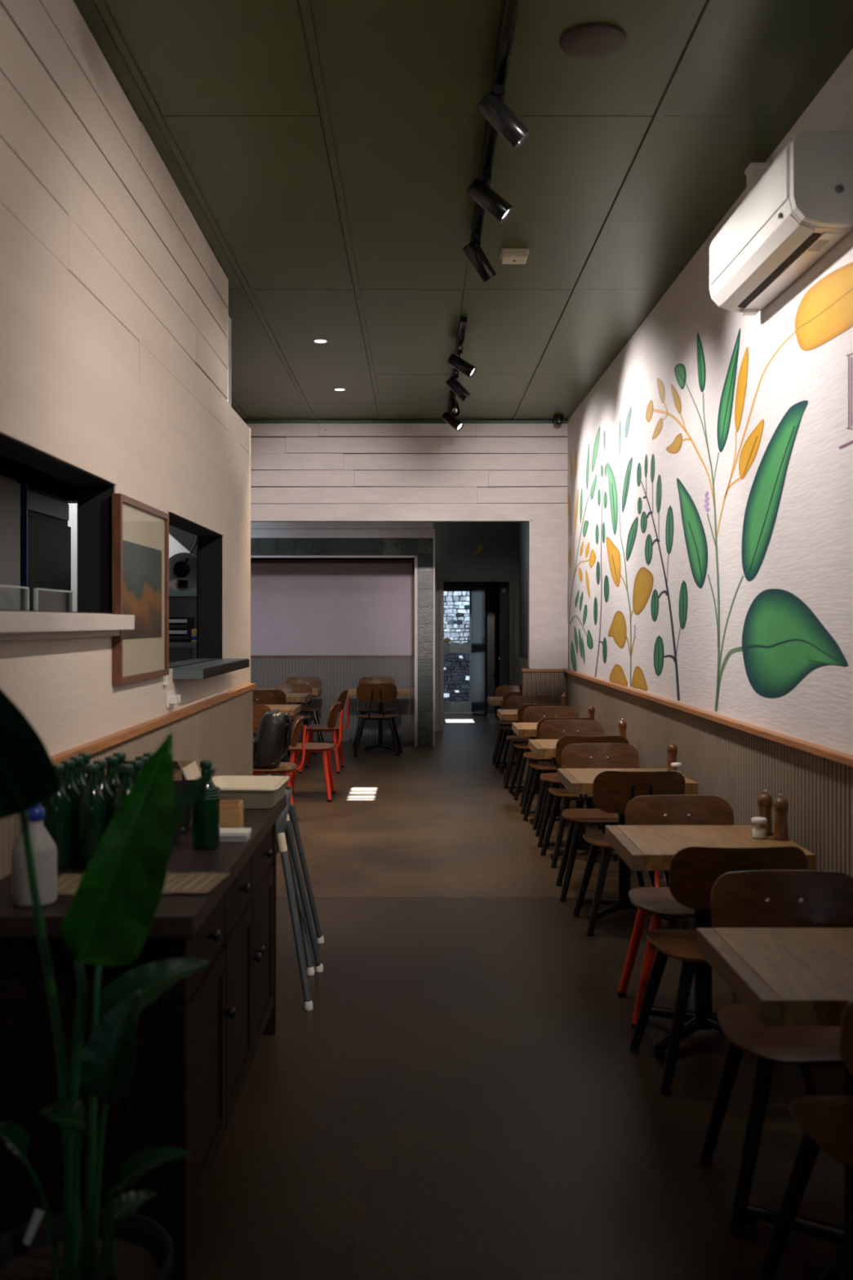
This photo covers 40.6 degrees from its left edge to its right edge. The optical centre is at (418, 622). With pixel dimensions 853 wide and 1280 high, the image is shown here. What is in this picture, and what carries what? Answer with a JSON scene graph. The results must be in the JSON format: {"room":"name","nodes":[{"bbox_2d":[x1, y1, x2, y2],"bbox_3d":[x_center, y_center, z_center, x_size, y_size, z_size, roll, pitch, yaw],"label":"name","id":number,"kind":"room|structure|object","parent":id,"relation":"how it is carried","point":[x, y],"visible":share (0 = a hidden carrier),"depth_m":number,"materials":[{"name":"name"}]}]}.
{"room":"restaurant dining room","nodes":[
{"label":"restaurant dining room","id":0,"kind":"room"},
{"bbox_2d":[0,315,231,662],"bbox_3d":[-2.775,-0.220,6.750,3.050,3.600,19.900,0,0,0],"label":"wall","id":1,"kind":"structure","parent":0,"point":[23,473],"depth_m":7.50,"materials":[{"name":"paint"}]},
{"bbox_2d":[0,454,76,503],"bbox_3d":[-1.930,-0.995,6.425,1.340,0.650,0.150,0,0,0],"label":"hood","id":2,"kind":"object","parent":1,"relation":"attached to","point":[35,478],"depth_m":6.35,"materials":[{"name":"metal"}]},
{"bbox_2d":[168,535,196,591],"bbox_3d":[-1.423,-0.701,7.029,0.287,1.028,0.149,0,0,-21],"label":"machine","id":3,"kind":"object","parent":1,"relation":"attached to","point":[182,566],"visible":0.78,"depth_m":7.04,"materials":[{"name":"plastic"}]},
{"bbox_2d":[0,0,253,879],"bbox_3d":[-1.179,-0.220,2.250,0.142,3.600,10.900,0,0,0],"label":"wall","id":4,"kind":"structure","parent":0,"point":[114,297],"depth_m":4.10,"materials":[{"name":"beige paint"}]},
{"bbox_2d":[0,425,134,640],"bbox_3d":[-1.145,-0.236,3.228,0.219,0.573,2.057,0,0,0],"label":"window","id":5,"kind":"structure","parent":4,"relation":"in","point":[94,494],"depth_m":4.00,"materials":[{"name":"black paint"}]},
{"bbox_2d":[33,587,73,611],"bbox_3d":[-1.190,-0.070,3.765,0.010,0.071,0.378,0,0,0],"label":"guard","id":6,"kind":"object","parent":5,"relation":"on","point":[35,589],"visible":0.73,"depth_m":3.71,"materials":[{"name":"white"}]},
{"bbox_2d":[111,493,168,684],"bbox_3d":[-1.103,-0.120,4.610,0.033,0.700,0.810,0,0,0],"label":"framed picture","id":7,"kind":"object","parent":4,"relation":"attached to","point":[140,530],"visible":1,"depth_m":4.54,"materials":[{"name":"brown wood"}]},
{"bbox_2d":[122,539,161,639],"bbox_3d":[-1.099,-0.120,4.593,0.002,0.370,0.675,0,0,0],"label":"print","id":8,"kind":"object","parent":7,"relation":"attached to","point":[141,559],"depth_m":4.58},
{"bbox_2d":[50,683,256,764],"bbox_3d":[-1.103,0.424,2.353,0.034,0.032,10.705,0,0,0],"label":"trim","id":9,"kind":"structure","parent":4,"relation":"attached to","point":[95,746],"depth_m":4.56,"materials":[{"name":"wood"}]},
{"bbox_2d":[166,690,181,707],"bbox_3d":[-1.097,0.345,5.170,0.044,0.070,0.120,0,0,0],"label":"wall socket","id":10,"kind":"object","parent":4,"relation":"attached to","point":[172,699],"visible":1,"depth_m":5.13,"materials":[{"name":"white plastic"}]},
{"bbox_2d":[167,507,224,668],"bbox_3d":[-1.182,-0.150,5.866,0.144,0.721,1.452,0,0,0],"label":"window","id":11,"kind":"structure","parent":4,"relation":"in","point":[211,540],"depth_m":6.57,"materials":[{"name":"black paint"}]},
{"bbox_2d":[172,658,248,679],"bbox_3d":[-1.113,0.236,5.972,0.264,0.051,1.456,0,0,0],"label":"shelf","id":12,"kind":"object","parent":4,"relation":"attached to","point":[204,670],"visible":0.62,"depth_m":5.55,"materials":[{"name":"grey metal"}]},
{"bbox_2d":[250,521,435,746],"bbox_3d":[-1.996,-0.070,15.642,4.409,3.300,2.116,0,0,0],"label":"wall","id":13,"kind":"structure","parent":0,"point":[340,604],"depth_m":15.24,"materials":[{"name":"paint"}]},
{"bbox_2d":[246,422,568,780],"bbox_3d":[-1.338,-0.220,11.575,5.724,3.600,0.150,0,0,0],"label":"wall","id":14,"kind":"structure","parent":0,"point":[300,472],"depth_m":11.52,"materials":[{"name":"paint"}]},
{"bbox_2d":[243,420,568,423],"bbox_3d":[-1.256,-1.998,11.505,5.489,0.027,0.030,0,0,0],"label":"trim","id":15,"kind":"structure","parent":14,"relation":"attached to","point":[245,421],"depth_m":11.49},
{"bbox_2d":[444,591,469,702],"bbox_3d":[0.800,-0.518,22.325,5.600,4.204,0.350,0,0,0],"label":"wall","id":16,"kind":"structure","parent":0,"point":[456,603],"depth_m":22.18,"materials":[{"name":"stone"}]},
{"bbox_2d":[73,0,852,420],"bbox_3d":[-1.225,-2.087,4.220,5.950,0.146,14.840,0,0,0],"label":"ceiling","id":17,"kind":"structure","parent":0,"point":[326,154],"depth_m":5.08,"materials":[{"name":"green paint"}]},
{"bbox_2d":[448,316,466,409],"bbox_3d":[0.300,-1.997,9.310,0.042,0.034,3.404,0,0,0],"label":"track","id":18,"kind":"object","parent":17,"relation":"attached to","point":[463,323],"visible":0.59,"depth_m":8.07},
{"bbox_2d":[441,408,463,431],"bbox_3d":[0.313,-1.879,10.741,0.213,0.203,0.114,0,0,34],"label":"track spotlight","id":19,"kind":"object","parent":18,"relation":"attached to","point":[446,416],"visible":0.93,"depth_m":10.72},
{"bbox_2d":[445,373,471,401],"bbox_3d":[0.318,-1.875,9.250,0.202,0.210,0.110,0,0,0],"label":"track spotlight","id":20,"kind":"object","parent":18,"relation":"attached to","point":[452,383],"visible":1,"depth_m":9.21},
{"bbox_2d":[447,349,476,377],"bbox_3d":[0.318,-1.881,8.417,0.217,0.198,0.115,0,0,8],"label":"track spotlight","id":21,"kind":"object","parent":18,"relation":"attached to","point":[455,361],"visible":1,"depth_m":8.39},
{"bbox_2d":[471,0,519,241],"bbox_3d":[0.300,-1.997,4.240,0.042,0.034,3.704,0,0,0],"label":"track","id":22,"kind":"object","parent":17,"relation":"attached to","point":[510,6],"visible":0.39,"depth_m":4.17,"materials":[{"name":"metal"}]},
{"bbox_2d":[462,236,496,283],"bbox_3d":[0.317,-1.872,5.983,0.185,0.216,0.116,0,0,-11],"label":"track spotlight","id":23,"kind":"object","parent":22,"relation":"attached to","point":[473,251],"visible":1,"depth_m":5.95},
{"bbox_2d":[466,171,513,222],"bbox_3d":[0.318,-1.876,5.120,0.207,0.207,0.110,0,0,0],"label":"track spotlight","id":24,"kind":"object","parent":22,"relation":"attached to","point":[479,190],"visible":1,"depth_m":5.09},
{"bbox_2d":[476,84,530,149],"bbox_3d":[0.318,-1.875,4.300,0.202,0.210,0.110,0,0,0],"label":"track spotlight","id":25,"kind":"object","parent":22,"relation":"attached to","point":[492,108],"visible":1,"depth_m":4.26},
{"bbox_2d":[499,248,529,264],"bbox_3d":[0.525,-1.996,6.300,0.150,0.047,0.150,0,0,0],"label":"smoke detector","id":26,"kind":"object","parent":17,"relation":"attached to","point":[508,255],"visible":1,"depth_m":6.24,"materials":[{"name":"beige plastic"}]},
{"bbox_2d":[560,22,626,58],"bbox_3d":[0.605,-2.013,4.000,0.228,0.014,0.228,0,0,0],"label":"ceiling speaker","id":27,"kind":"object","parent":17,"relation":"attached to","point":[597,40],"visible":1,"depth_m":3.98},
{"bbox_2d":[564,28,621,57],"bbox_3d":[0.605,-2.009,4.000,0.200,0.005,0.200,0,0,0],"label":"grille","id":28,"kind":"object","parent":27,"relation":"attached to","point":[579,42],"depth_m":3.99,"materials":[{"name":"plastic"}]},
{"bbox_2d":[434,521,528,731],"bbox_3d":[0.927,-0.070,15.825,1.645,3.300,8.350,0,0,0],"label":"wall","id":29,"kind":"structure","parent":0,"point":[503,559],"depth_m":16.70,"materials":[{"name":"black paint"}]},
{"bbox_2d":[443,586,472,711],"bbox_3d":[0.667,0.465,19.860,0.535,2.170,0.040,0,0,0],"label":"door","id":30,"kind":"structure","parent":29,"relation":"in","point":[447,647],"depth_m":19.84,"materials":[{"name":"blue metal"}]},
{"bbox_2d":[471,587,487,715],"bbox_3d":[1.031,0.495,19.555,0.042,2.130,0.550,0,0,-22],"label":"door","id":31,"kind":"structure","parent":29,"relation":"in","point":[479,596],"depth_m":19.50,"materials":[{"name":"paint"}]},
{"bbox_2d":[498,582,509,719],"bbox_3d":[1.280,0.500,17.313,0.080,2.140,0.950,0,0,-3],"label":"door","id":32,"kind":"structure","parent":29,"relation":"in","point":[504,658],"depth_m":17.18,"materials":[{"name":"blue paint"}]},
{"bbox_2d":[189,711,844,1279],"bbox_3d":[-1.000,1.680,10.650,8.000,0.200,27.700,0,0,0],"label":"floor","id":33,"kind":"structure","parent":0,"point":[462,1093],"depth_m":3.92,"materials":[{"name":"brown concrete"}]},
{"bbox_2d":[0,474,20,609],"bbox_3d":[-2.179,0.410,5.010,0.642,2.180,1.020,0,0,0],"label":"fridge","id":34,"kind":"object","parent":33,"relation":"on","point":[10,490],"visible":0.13,"depth_m":5.36,"materials":[{"name":"metal"}]},
{"bbox_2d":[19,483,71,611],"bbox_3d":[-2.194,0.455,5.930,0.612,2.250,0.760,0,0,0],"label":"tall cabinet","id":35,"kind":"object","parent":33,"relation":"on","point":[45,531],"visible":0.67,"depth_m":5.88,"materials":[{"name":"metal"}]},
{"bbox_2d":[0,688,216,1279],"bbox_3d":[-0.595,0.810,2.034,0.406,1.539,0.409,0,0,0],"label":"potted strelitzia","id":36,"kind":"object","parent":33,"relation":"on","point":[109,917],"visible":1,"depth_m":1.99,"materials":[{"name":"green plant"}]},
{"bbox_2d":[0,1208,173,1279],"bbox_3d":[-0.620,1.360,2.060,0.356,0.440,0.356,0,0,0],"label":"pot","id":37,"kind":"object","parent":36,"relation":"attached to","point":[144,1250],"depth_m":2.13,"materials":[{"name":"black plastic"}]},
{"bbox_2d":[0,795,286,1279],"bbox_3d":[-0.812,1.130,3.600,0.585,0.900,1.880,0,0,0],"label":"sideboard","id":38,"kind":"object","parent":33,"relation":"on","point":[197,1044],"visible":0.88,"depth_m":2.72,"materials":[{"name":"brown wood"}]},
{"bbox_2d":[11,804,57,907],"bbox_3d":[-0.930,0.557,2.790,0.106,0.246,0.106,0,0,0],"label":"squeeze bottle","id":39,"kind":"object","parent":38,"relation":"on","point":[44,848],"visible":0.66,"depth_m":2.75,"materials":[{"name":"plastic"}]},
{"bbox_2d":[40,764,72,870],"bbox_3d":[-1.002,0.537,3.190,0.086,0.285,0.085,0,0,0],"label":"bottle","id":40,"kind":"object","parent":38,"relation":"on","point":[58,820],"visible":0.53,"depth_m":3.16,"materials":[{"name":"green glass"}]},
{"bbox_2d":[57,873,83,893],"bbox_3d":[-0.905,0.679,2.989,0.116,0.001,0.230,0,0,3],"label":"paper menu","id":41,"kind":"object","parent":38,"relation":"on","point":[65,881],"visible":0.48,"depth_m":3.02,"materials":[{"name":"paper"}]},
{"bbox_2d":[60,760,80,862],"bbox_3d":[-1.001,0.537,3.285,0.085,0.285,0.086,0,0,-41],"label":"bottle","id":42,"kind":"object","parent":38,"relation":"on","point":[68,784],"visible":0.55,"depth_m":3.27,"materials":[{"name":"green glass"}]},
{"bbox_2d":[69,755,85,793],"bbox_3d":[-1.004,0.537,3.380,0.085,0.285,0.086,0,0,25],"label":"bottle","id":43,"kind":"object","parent":38,"relation":"on","point":[80,783],"visible":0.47,"depth_m":3.37,"materials":[{"name":"green glass"}]},
{"bbox_2d":[75,764,107,870],"bbox_3d":[-0.904,0.537,3.190,0.085,0.285,0.086,0,0,-8],"label":"bottle","id":44,"kind":"object","parent":38,"relation":"on","point":[91,806],"visible":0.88,"depth_m":3.16,"materials":[{"name":"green glass"}]},
{"bbox_2d":[93,760,114,826],"bbox_3d":[-0.908,0.537,3.285,0.085,0.285,0.086,0,0,-24],"label":"bottle","id":45,"kind":"object","parent":38,"relation":"on","point":[104,788],"visible":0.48,"depth_m":3.27,"materials":[{"name":"green glass"}]},
{"bbox_2d":[104,755,119,794],"bbox_3d":[-0.901,0.537,3.380,0.086,0.285,0.085,0,0,-30],"label":"bottle","id":46,"kind":"object","parent":38,"relation":"on","point":[111,776],"visible":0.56,"depth_m":3.37,"materials":[{"name":"green glass"}]},
{"bbox_2d":[109,764,133,823],"bbox_3d":[-0.811,0.537,3.190,0.085,0.285,0.086,0,0,-11],"label":"bottle","id":47,"kind":"object","parent":38,"relation":"on","point":[125,771],"visible":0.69,"depth_m":3.17,"materials":[{"name":"green glass"}]},
{"bbox_2d":[128,760,142,785],"bbox_3d":[-0.806,0.537,3.285,0.085,0.285,0.086,0,0,-30],"label":"bottle","id":48,"kind":"object","parent":38,"relation":"on","point":[137,765],"visible":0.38,"depth_m":3.27,"materials":[{"name":"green glass"}]},
{"bbox_2d":[124,760,200,815],"bbox_3d":[-0.888,0.572,3.985,0.284,0.217,0.250,0,0,0],"label":"carton","id":49,"kind":"object","parent":38,"relation":"on","point":[183,770],"visible":0.21,"depth_m":3.94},
{"bbox_2d":[162,872,186,893],"bbox_3d":[-0.656,0.675,2.983,0.116,0.001,0.230,0,0,9],"label":"paper menu","id":50,"kind":"object","parent":38,"relation":"on","point":[171,877],"visible":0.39,"depth_m":3.03,"materials":[{"name":"paper"}]},
{"bbox_2d":[162,871,230,893],"bbox_3d":[-0.573,0.674,2.982,0.116,0.001,0.230,0,0,6],"label":"paper menu","id":51,"kind":"object","parent":50,"relation":"on","point":[191,882],"visible":0.96,"depth_m":2.98,"materials":[{"name":"paper"}]},
{"bbox_2d":[173,779,195,835],"bbox_3d":[-0.843,0.598,3.715,0.240,0.165,0.088,0,0,-6],"label":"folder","id":52,"kind":"object","parent":38,"relation":"on","point":[180,786],"visible":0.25,"depth_m":3.74,"materials":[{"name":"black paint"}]},
{"bbox_2d":[192,760,220,849],"bbox_3d":[-0.640,0.549,3.470,0.086,0.262,0.084,0,0,0],"label":"bottle","id":53,"kind":"object","parent":38,"relation":"on","point":[206,811],"visible":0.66,"depth_m":3.44,"materials":[{"name":"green glass"}]},
{"bbox_2d":[219,800,243,827],"bbox_3d":[-0.645,0.634,3.740,0.140,0.092,0.120,0,0,-3],"label":"wooden box","id":54,"kind":"object","parent":38,"relation":"on","point":[231,811],"visible":0.29,"depth_m":3.68,"materials":[{"name":"brown wood"}]},
{"bbox_2d":[219,827,251,841],"bbox_3d":[-0.585,0.665,3.600,0.114,0.030,0.084,0,0,1],"label":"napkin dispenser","id":55,"kind":"object","parent":38,"relation":"on","point":[226,834],"visible":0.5,"depth_m":3.56,"materials":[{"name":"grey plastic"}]},
{"bbox_2d":[211,775,289,808],"bbox_3d":[-0.655,0.640,4.330,0.299,0.080,0.345,0,0,2],"label":"plastic tub","id":56,"kind":"object","parent":38,"relation":"on","point":[256,792],"visible":0.73,"depth_m":4.23,"materials":[{"name":"plastic"}]},
{"bbox_2d":[168,586,196,658],"bbox_3d":[-1.630,0.645,7.360,0.500,1.870,0.340,0,0,0],"label":"shelf unit","id":57,"kind":"object","parent":33,"relation":"on","point":[192,593],"visible":0.02,"depth_m":7.19,"materials":[{"name":"black paint"}]},
{"bbox_2d":[168,617,194,642],"bbox_3d":[-1.585,0.049,7.338,0.270,0.160,0.245,0,0,0],"label":"crate","id":58,"kind":"object","parent":57,"relation":"on","point":[180,628],"visible":0.38,"depth_m":7.22,"materials":[{"name":"grey plastic"}]},
{"bbox_2d":[253,691,275,775],"bbox_3d":[-1.740,1.153,11.885,0.588,0.854,0.515,0,0,0],"label":"dining chair","id":59,"kind":"object","parent":33,"relation":"on","point":[259,697],"visible":0.15,"depth_m":12.07,"materials":[{"name":"brown wood"}]},
{"bbox_2d":[253,704,279,775],"bbox_3d":[-1.565,1.161,10.585,0.576,0.838,0.505,0,0,0],"label":"dining chair","id":60,"kind":"object","parent":33,"relation":"on","point":[259,710],"visible":0.06,"depth_m":10.40,"materials":[{"name":"brown wood"}]},
{"bbox_2d":[253,689,290,762],"bbox_3d":[-1.668,1.153,12.515,0.588,0.854,0.515,0,0,-3],"label":"dining chair","id":61,"kind":"object","parent":33,"relation":"on","point":[279,695],"visible":0.1,"depth_m":12.35,"materials":[{"name":"brown wood"}]},
{"bbox_2d":[253,715,306,827],"bbox_3d":[-1.126,1.161,8.984,0.505,0.838,0.576,0,0,-7],"label":"dining chair","id":62,"kind":"object","parent":33,"relation":"on","point":[285,768],"visible":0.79,"depth_m":8.87,"materials":[{"name":"brown wood"}]},
{"bbox_2d":[253,708,292,768],"bbox_3d":[-1.152,0.900,8.984,0.326,0.448,0.336,0,0,-6],"label":"backpack","id":63,"kind":"object","parent":62,"relation":"on","point":[268,747],"visible":0.93,"depth_m":8.84,"materials":[{"name":"black leather"}]},
{"bbox_2d":[265,704,301,715],"bbox_3d":[-1.680,1.205,11.250,1.000,0.750,0.700,0,0,0],"label":"cafe table","id":64,"kind":"object","parent":33,"relation":"on","point":[292,709],"visible":0.14,"depth_m":11.19,"materials":[{"name":"brown wood"}]},
{"bbox_2d":[274,683,315,757],"bbox_3d":[-1.517,1.161,13.684,0.576,0.838,0.505,0,0,6],"label":"dining chair","id":65,"kind":"object","parent":33,"relation":"on","point":[285,687],"visible":0.44,"depth_m":13.87,"materials":[{"name":"brown wood"}]},
{"bbox_2d":[280,693,310,762],"bbox_3d":[-1.760,1.205,13.100,1.000,0.750,0.700,0,0,0],"label":"cafe table","id":66,"kind":"object","parent":33,"relation":"on","point":[290,697],"visible":0.2,"depth_m":12.81,"materials":[{"name":"brown wood"}]},
{"bbox_2d":[275,801,323,1010],"bbox_3d":[-0.715,1.160,4.955,0.570,0.840,0.550,0,0,0],"label":"high chair","id":67,"kind":"object","parent":33,"relation":"on","point":[283,826],"visible":0.34,"depth_m":4.82,"materials":[{"name":"grey metal"}]},
{"bbox_2d":[275,832,287,852],"bbox_3d":[-0.572,0.922,4.822,0.036,0.084,0.055,0,0,-45],"label":"socket","id":68,"kind":"object","parent":67,"relation":"attached to","point":[281,843],"depth_m":4.81,"materials":[{"name":"beige plastic"}]},
{"bbox_2d":[284,821,294,840],"bbox_3d":[-0.572,0.922,5.088,0.036,0.084,0.055,0,0,45],"label":"socket","id":69,"kind":"object","parent":67,"relation":"attached to","point":[290,836],"depth_m":5.07,"materials":[{"name":"grey metal"}]},
{"bbox_2d":[284,786,324,975],"bbox_3d":[-0.750,1.160,5.420,0.570,0.840,0.550,0,0,0],"label":"high chair","id":70,"kind":"object","parent":33,"relation":"on","point":[291,812],"visible":0.26,"depth_m":5.53,"materials":[{"name":"grey metal"}]},
{"bbox_2d":[284,676,324,742],"bbox_3d":[-1.500,1.149,14.856,0.593,0.863,0.520,0,0,0],"label":"dining chair","id":71,"kind":"object","parent":33,"relation":"on","point":[315,682],"visible":0.41,"depth_m":15.02,"materials":[{"name":"brown wood"}]},
{"bbox_2d":[288,701,343,802],"bbox_3d":[-0.935,1.153,10.380,0.515,0.854,0.588,0,0,0],"label":"dining chair","id":72,"kind":"object","parent":33,"relation":"on","point":[325,748],"visible":0.94,"depth_m":10.27,"materials":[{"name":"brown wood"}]},
{"bbox_2d":[298,688,350,773],"bbox_3d":[-0.985,1.153,12.279,0.515,0.854,0.588,0,0,2],"label":"dining chair","id":73,"kind":"object","parent":33,"relation":"on","point":[310,729],"visible":0.9,"depth_m":12.17,"materials":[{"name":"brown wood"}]},
{"bbox_2d":[352,676,396,746],"bbox_3d":[-0.540,1.149,14.816,0.593,0.863,0.520,0,0,0],"label":"dining chair","id":74,"kind":"object","parent":33,"relation":"on","point":[366,679],"visible":0.44,"depth_m":14.97,"materials":[{"name":"brown wood"}]},
{"bbox_2d":[353,683,402,756],"bbox_3d":[-0.490,1.149,13.684,0.593,0.863,0.520,0,0,0],"label":"dining chair","id":75,"kind":"object","parent":33,"relation":"on","point":[371,693],"visible":1,"depth_m":13.51,"materials":[{"name":"brown wood"}]},
{"bbox_2d":[346,688,413,751],"bbox_3d":[-0.470,1.205,14.220,0.820,0.750,0.560,0,0,0],"label":"cafe table","id":76,"kind":"object","parent":33,"relation":"on","point":[352,691],"visible":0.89,"depth_m":14.19,"materials":[{"name":"brown wood"}]},
{"bbox_2d":[487,697,522,770],"bbox_3d":[1.090,1.205,12.500,0.655,0.750,0.600,0,0,0],"label":"cafe table","id":77,"kind":"object","parent":33,"relation":"on","point":[492,701],"visible":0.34,"depth_m":12.40,"materials":[{"name":"brown wood"}]},
{"bbox_2d":[492,685,522,764],"bbox_3d":[1.110,1.153,12.985,0.588,0.854,0.515,0,0,0],"label":"dining chair","id":78,"kind":"object","parent":33,"relation":"on","point":[500,691],"visible":0.3,"depth_m":13.09,"materials":[{"name":"brown wood"}]},
{"bbox_2d":[494,691,522,773],"bbox_3d":[1.120,1.153,12.205,0.588,0.854,0.515,0,0,0],"label":"dining chair","id":79,"kind":"object","parent":33,"relation":"on","point":[508,731],"visible":0.14,"depth_m":12.07,"materials":[{"name":"brown wood"}]},
{"bbox_2d":[497,709,546,796],"bbox_3d":[1.075,1.205,10.670,0.655,0.750,0.600,0,0,0],"label":"cafe table","id":80,"kind":"object","parent":33,"relation":"on","point":[504,714],"visible":0.33,"depth_m":10.52,"materials":[{"name":"brown wood"}]},
{"bbox_2d":[502,695,564,788],"bbox_3d":[1.100,1.153,11.165,0.588,0.854,0.515,0,0,0],"label":"dining chair","id":81,"kind":"object","parent":33,"relation":"on","point":[513,702],"visible":0.42,"depth_m":11.32,"materials":[{"name":"brown wood"}]},
{"bbox_2d":[511,722,561,824],"bbox_3d":[1.100,1.205,9.220,0.655,0.750,0.600,0,0,0],"label":"cafe table","id":82,"kind":"object","parent":33,"relation":"on","point":[521,729],"visible":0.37,"depth_m":9.17,"materials":[{"name":"brown wood"}]},
{"bbox_2d":[508,704,573,800],"bbox_3d":[1.119,1.153,10.375,0.588,0.854,0.515,0,0,2],"label":"dining chair","id":83,"kind":"object","parent":33,"relation":"on","point":[523,748],"visible":0.3,"depth_m":10.25,"materials":[{"name":"brown wood"}]},
{"bbox_2d":[520,706,589,814],"bbox_3d":[1.135,1.153,9.725,0.588,0.854,0.515,0,0,0],"label":"dining chair","id":84,"kind":"object","parent":33,"relation":"on","point":[531,713],"visible":0.37,"depth_m":9.89,"materials":[{"name":"brown wood"}]},
{"bbox_2d":[523,717,601,830],"bbox_3d":[1.131,1.153,8.930,0.588,0.854,0.515,0,0,-2],"label":"dining chair","id":85,"kind":"object","parent":33,"relation":"on","point":[545,767],"visible":0.38,"depth_m":8.80,"materials":[{"name":"brown wood"}]},
{"bbox_2d":[535,719,614,847],"bbox_3d":[1.130,1.153,8.345,0.588,0.854,0.515,0,0,0],"label":"dining chair","id":86,"kind":"object","parent":33,"relation":"on","point":[548,729],"visible":0.32,"depth_m":8.51,"materials":[{"name":"brown wood"}]},
{"bbox_2d":[528,739,636,860],"bbox_3d":[1.105,1.205,7.860,0.655,0.750,0.600,0,0,0],"label":"cafe table","id":87,"kind":"object","parent":33,"relation":"on","point":[540,748],"visible":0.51,"depth_m":7.80,"materials":[{"name":"brown wood"}]},
{"bbox_2d":[540,735,629,868],"bbox_3d":[1.120,1.153,7.565,0.588,0.854,0.515,0,0,0],"label":"dining chair","id":88,"kind":"object","parent":33,"relation":"on","point":[559,793],"visible":0.35,"depth_m":7.42,"materials":[{"name":"brown wood"}]},
{"bbox_2d":[555,742,655,902],"bbox_3d":[1.090,1.157,6.755,0.582,0.846,0.510,0,0,0],"label":"dining chair","id":89,"kind":"object","parent":33,"relation":"on","point":[586,755],"visible":0.67,"depth_m":6.90,"materials":[{"name":"brown wood"}]},
{"bbox_2d":[557,768,697,924],"bbox_3d":[1.115,1.205,6.240,0.655,0.750,0.600,0,0,0],"label":"cafe table","id":90,"kind":"object","parent":33,"relation":"on","point":[575,780],"visible":0.54,"depth_m":6.21,"materials":[{"name":"brown wood"}]},
{"bbox_2d":[666,741,677,770],"bbox_3d":[1.395,0.742,6.330,0.060,0.177,0.059,0,0,0],"label":"pepper mill","id":91,"kind":"object","parent":90,"relation":"on","point":[672,749],"visible":0.79,"depth_m":6.31,"materials":[{"name":"brown wood"}]},
{"bbox_2d":[573,770,690,936],"bbox_3d":[1.114,1.161,5.950,0.576,0.838,0.505,0,0,1],"label":"dining chair","id":92,"kind":"object","parent":33,"relation":"on","point":[612,790],"visible":0.5,"depth_m":5.78,"materials":[{"name":"brown wood"}]},
{"bbox_2d":[617,795,736,1029],"bbox_3d":[1.109,1.161,4.725,0.576,0.838,0.505,0,0,-2],"label":"dining chair","id":93,"kind":"object","parent":33,"relation":"on","point":[648,810],"visible":0.55,"depth_m":4.87,"materials":[{"name":"brown wood"}]},
{"bbox_2d":[604,825,815,1057],"bbox_3d":[1.090,1.205,4.410,0.655,0.750,0.600,0,0,0],"label":"cafe table","id":94,"kind":"object","parent":33,"relation":"on","point":[642,847],"visible":0.53,"depth_m":4.38,"materials":[{"name":"brown wood"}]},
{"bbox_2d":[751,817,767,838],"bbox_3d":[1.310,0.791,4.430,0.059,0.077,0.058,0,0,0],"label":"jar","id":95,"kind":"object","parent":94,"relation":"on","point":[757,833],"visible":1,"depth_m":4.41,"materials":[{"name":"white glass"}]},
{"bbox_2d":[757,789,773,835],"bbox_3d":[1.355,0.742,4.500,0.060,0.177,0.059,0,0,0],"label":"pepper mill","id":96,"kind":"object","parent":94,"relation":"on","point":[765,802],"visible":0.87,"depth_m":4.48,"materials":[{"name":"brown wood"}]},
{"bbox_2d":[773,793,789,840],"bbox_3d":[1.385,0.742,4.400,0.060,0.177,0.059,0,0,0],"label":"pepper mill","id":97,"kind":"object","parent":94,"relation":"on","point":[780,805],"visible":1,"depth_m":4.38,"materials":[{"name":"brown wood"}]},
{"bbox_2d":[629,845,816,1095],"bbox_3d":[1.071,1.161,4.015,0.576,0.838,0.505,0,0,-1],"label":"dining chair","id":98,"kind":"object","parent":33,"relation":"on","point":[694,871],"visible":0.43,"depth_m":3.85,"materials":[{"name":"brown wood"}]},
{"bbox_2d":[696,928,852,1279],"bbox_3d":[1.082,1.205,2.830,0.655,0.750,0.600,0,0,0],"label":"cafe table","id":99,"kind":"object","parent":33,"relation":"on","point":[783,976],"visible":0.84,"depth_m":2.81,"materials":[{"name":"brown wood"}]},
{"bbox_2d":[700,870,852,1235],"bbox_3d":[1.089,1.161,3.225,0.576,0.838,0.505,0,0,-1],"label":"dining chair","id":100,"kind":"object","parent":33,"relation":"on","point":[753,899],"visible":0.71,"depth_m":3.35,"materials":[{"name":"brown wood"}]},
{"bbox_2d":[759,999,852,1279],"bbox_3d":[1.105,1.161,2.525,0.576,0.838,0.505,0,0,0],"label":"dining chair","id":101,"kind":"object","parent":33,"relation":"on","point":[825,1122],"visible":1,"depth_m":2.65,"materials":[{"name":"brown wood"}]},
{"bbox_2d":[519,48,852,881],"bbox_3d":[1.586,-0.220,6.800,0.160,3.600,20.001,0,0,0],"label":"wall","id":102,"kind":"structure","parent":0,"point":[710,486],"depth_m":5.54,"materials":[{"name":"paint"}]},
{"bbox_2d":[563,668,852,767],"bbox_3d":[1.503,0.481,4.260,0.050,0.027,14.520,0,0,0],"label":"trim","id":103,"kind":"structure","parent":102,"relation":"attached to","point":[842,757],"depth_m":5.28,"materials":[{"name":"wood"}]},
{"bbox_2d":[744,162,770,195],"bbox_3d":[1.478,-1.847,5.020,0.087,0.275,0.092,0,0,0],"label":"pipe trunking","id":104,"kind":"object","parent":102,"relation":"attached to","point":[754,171],"visible":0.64,"depth_m":4.98,"materials":[{"name":"plastic"}]},
{"bbox_2d":[709,130,852,315],"bbox_3d":[1.406,-1.532,4.557,0.234,0.348,1.145,0,0,0],"label":"air conditioner","id":105,"kind":"object","parent":102,"relation":"attached to","point":[802,206],"visible":1,"depth_m":4.21,"materials":[{"name":"plastic"}]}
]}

